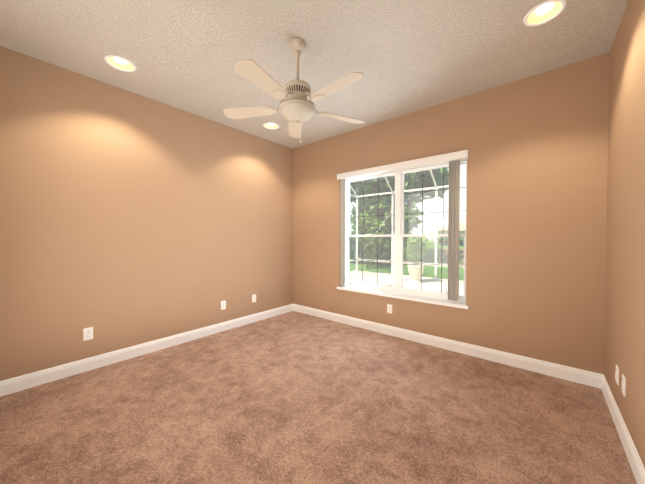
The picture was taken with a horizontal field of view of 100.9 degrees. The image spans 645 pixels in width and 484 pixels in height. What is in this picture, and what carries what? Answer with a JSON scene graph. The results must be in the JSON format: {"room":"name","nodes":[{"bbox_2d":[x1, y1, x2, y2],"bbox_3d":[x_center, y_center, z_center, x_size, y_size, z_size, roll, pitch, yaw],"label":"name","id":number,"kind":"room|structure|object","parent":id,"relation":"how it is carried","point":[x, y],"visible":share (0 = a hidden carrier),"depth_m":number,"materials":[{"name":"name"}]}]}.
{"room":"empty bedroom","nodes":[
{"label":"empty bedroom","id":0,"kind":"room"},
{"bbox_2d":[0,46,292,380],"bbox_3d":[-1.632,-0.181,3.290,0.150,2.750,3.850,1,1,40],"label":"wall","id":1,"kind":"structure","parent":0,"point":[128,219],"depth_m":2.68,"materials":[{"name":"beige paint"}]},
{"bbox_2d":[83,327,92,340],"bbox_3d":[-2.201,0.864,2.501,0.009,0.114,0.070,1,1,40],"label":"electrical outlet","id":2,"kind":"object","parent":1,"relation":"attached to","point":[87,333],"visible":1,"depth_m":2.50,"materials":[{"name":"white plastic"}]},
{"bbox_2d":[0,304,292,396],"bbox_3d":[-1.601,1.137,3.223,0.015,0.118,3.450,1,1,40],"label":"baseboard","id":3,"kind":"structure","parent":1,"relation":"attached to","point":[23,382],"depth_m":2.69,"materials":[{"name":"white wood"}]},
{"bbox_2d":[221,300,225,309],"bbox_3d":[-1.323,0.845,3.556,0.010,0.114,0.070,1,1,40],"label":"electrical outlet","id":4,"kind":"object","parent":1,"relation":"attached to","point":[223,304],"visible":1,"depth_m":3.55,"materials":[{"name":"white plastic"}]},
{"bbox_2d":[252,294,255,302],"bbox_3d":[-1.010,0.835,3.933,0.009,0.114,0.070,1,1,40],"label":"electrical outlet","id":5,"kind":"object","parent":1,"relation":"attached to","point":[253,298],"visible":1,"depth_m":3.93,"materials":[{"name":"white plastic"}]},
{"bbox_2d":[0,0,627,148],"bbox_3d":[-0.160,-1.613,2.040,3.980,0.160,3.850,1,1,40],"label":"ceiling","id":6,"kind":"structure","parent":0,"point":[404,57],"depth_m":2.09,"materials":[{"name":"white paint"}]},
{"bbox_2d":[104,55,135,71],"bbox_3d":[-1.742,-1.591,2.296,0.222,0.115,0.222,1,1,40],"label":"recessed light","id":7,"kind":"object","parent":6,"relation":"in","point":[119,63],"visible":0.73,"depth_m":2.31,"materials":[{"name":"white glass"}]},
{"bbox_2d":[263,122,279,128],"bbox_3d":[-0.688,-1.614,3.579,0.222,0.115,0.222,1,1,40],"label":"recessed light","id":8,"kind":"object","parent":6,"relation":"in","point":[269,125],"visible":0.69,"depth_m":3.62,"materials":[{"name":"white glass"}]},
{"bbox_2d":[223,37,364,142],"bbox_3d":[-0.178,-1.123,2.022,1.150,0.820,1.166,1,1,40],"label":"fan","id":9,"kind":"object","parent":6,"relation":"hanging from","point":[296,108],"visible":1,"depth_m":1.98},
{"bbox_2d":[523,0,566,26],"bbox_3d":[1.480,-1.581,1.776,0.222,0.115,0.222,1,1,40],"label":"recessed light","id":10,"kind":"object","parent":6,"relation":"in","point":[544,12],"visible":0.94,"depth_m":1.79,"materials":[{"name":"white glass"}]},
{"bbox_2d":[0,311,636,483],"bbox_3d":[-0.160,1.276,2.092,3.980,0.120,3.850,1,1,40],"label":"floor","id":11,"kind":"structure","parent":0,"point":[293,397],"depth_m":1.83,"materials":[{"name":"carpet"}]},
{"bbox_2d":[293,52,609,373],"bbox_3d":[0.991,-0.183,3.450,3.980,2.750,0.250,1,1,40],"label":"wall","id":12,"kind":"structure","parent":0,"point":[536,146],"depth_m":2.59,"materials":[{"name":"beige paint"}]},
{"bbox_2d":[387,304,391,313],"bbox_3d":[0.860,0.856,3.410,0.070,0.114,0.009,1,1,40],"label":"electrical outlet","id":13,"kind":"object","parent":12,"relation":"attached to","point":[389,308],"visible":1,"depth_m":3.41,"materials":[{"name":"white plastic"}]},
{"bbox_2d":[337,150,467,179],"bbox_3d":[0.899,-0.944,3.379,1.713,0.079,0.100,1,1,40],"label":"blind valance","id":14,"kind":"object","parent":12,"relation":"attached to","point":[439,159],"visible":0.85,"depth_m":3.22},
{"bbox_2d":[340,179,348,285],"bbox_3d":[0.324,-0.141,3.909,0.096,1.552,0.088,1,1,40],"label":"vane","id":15,"kind":"object","parent":14,"relation":"hanging from","point":[344,232],"visible":1,"depth_m":3.88,"materials":[{"name":"white plastic"}]},
{"bbox_2d":[448,160,459,300],"bbox_3d":[1.463,-0.124,2.962,0.097,1.552,0.088,1,1,40],"label":"vane","id":16,"kind":"object","parent":14,"relation":"hanging from","point":[453,225],"visible":1,"depth_m":2.94,"materials":[{"name":"white plastic"}]},
{"bbox_2d":[337,286,468,308],"bbox_3d":[0.930,0.684,3.431,1.733,0.035,0.182,1,1,40],"label":"window sill","id":17,"kind":"structure","parent":12,"relation":"attached to","point":[444,302],"depth_m":3.27,"materials":[{"name":"white wood"}]},
{"bbox_2d":[347,159,466,301],"bbox_3d":[1.004,-0.137,3.506,1.670,1.605,0.079,1,1,40],"label":"window","id":18,"kind":"structure","parent":12,"relation":"in","point":[398,235],"depth_m":3.46,"materials":[{"name":"white plastic"}]},
{"bbox_2d":[293,304,603,388],"bbox_3d":[0.906,1.134,3.372,3.680,0.118,0.015,1,1,40],"label":"baseboard","id":19,"kind":"structure","parent":12,"relation":"attached to","point":[584,377],"depth_m":2.80,"materials":[{"name":"white wood"}]},
{"bbox_2d":[604,0,644,467],"bbox_3d":[1.313,-0.137,0.842,0.150,2.750,3.850,1,1,40],"label":"wall","id":20,"kind":"structure","parent":0,"point":[624,344],"depth_m":1.63,"materials":[{"name":"brown paint"}]},
{"bbox_2d":[615,365,618,384],"bbox_3d":[1.987,0.896,1.798,0.012,0.114,0.070,1,1,40],"label":"electrical outlet","id":21,"kind":"object","parent":20,"relation":"attached to","point":[617,375],"visible":0.94,"depth_m":1.77,"materials":[{"name":"white plastic"}]},
{"bbox_2d":[601,375,644,483],"bbox_3d":[1.218,1.179,0.880,0.015,0.118,3.450,1,1,40],"label":"baseboard","id":22,"kind":"structure","parent":20,"relation":"attached to","point":[635,461],"depth_m":1.57,"materials":[{"name":"white wood"}]},
{"bbox_2d":[621,374,625,396],"bbox_3d":[1.869,0.889,1.652,0.008,0.114,0.070,1,1,40],"label":"electrical outlet","id":23,"kind":"object","parent":20,"relation":"attached to","point":[623,390],"visible":0.92,"depth_m":1.64,"materials":[{"name":"white plastic"}]},
{"label":"outside","id":24,"kind":"structure","parent":0,"visible":0},
{"bbox_2d":[349,239,463,280],"bbox_3d":[39.186,0.192,75.756,150.000,0.400,159.740,1,1,40],"label":"ground","id":25,"kind":"structure","parent":24,"point":[380,267],"depth_m":12.30,"materials":[{"name":"green plant"}]},
{"bbox_2d":[350,212,388,268],"bbox_3d":[1.943,-0.061,11.288,1.771,2.449,1.151,1,1,40],"label":"tree","id":26,"kind":"object","parent":25,"relation":"on","point":[370,224],"depth_m":11.20,"materials":[{"name":"green plant"}]},
{"bbox_2d":[349,167,463,264],"bbox_3d":[9.480,-4.247,30.722,31.838,10.893,38.210,1,1,40],"label":"tree","id":27,"kind":"object","parent":25,"relation":"on","point":[384,246],"depth_m":13.08,"materials":[{"name":"green plant"}]},
{"bbox_2d":[349,270,463,295],"bbox_3d":[3.167,1.236,5.412,9.450,0.040,5.490,1,1,40],"label":"patio","id":28,"kind":"structure","parent":25,"relation":"on","point":[373,279],"depth_m":7.89,"materials":[{"name":"white concrete"}]},
{"bbox_2d":[349,170,465,278],"bbox_3d":[3.075,-0.704,5.384,8.862,3.841,5.158,1,1,40],"label":"cage","id":29,"kind":"object","parent":28,"relation":"on","point":[436,209],"depth_m":9.20,"materials":[{"name":"white metal"}]},
{"bbox_2d":[403,237,430,282],"bbox_3d":[2.756,0.481,7.760,0.745,1.386,0.723,1,1,40],"label":"pot plant","id":30,"kind":"object","parent":28,"relation":"on","point":[413,243],"depth_m":7.66,"materials":[{"name":"green plant"}]},
{"bbox_2d":[423,222,464,244],"bbox_3d":[30.414,-1.991,50.033,17.860,4.910,15.650,1,1,40],"label":"house","id":31,"kind":"structure","parent":25,"relation":"on","point":[462,227],"depth_m":50.29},
{"bbox_2d":[437,248,463,264],"bbox_3d":[6.630,0.727,13.442,1.400,0.770,1.480,1,1,40],"label":"picnic table","id":32,"kind":"object","parent":25,"relation":"on","point":[443,249],"depth_m":13.27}
]}

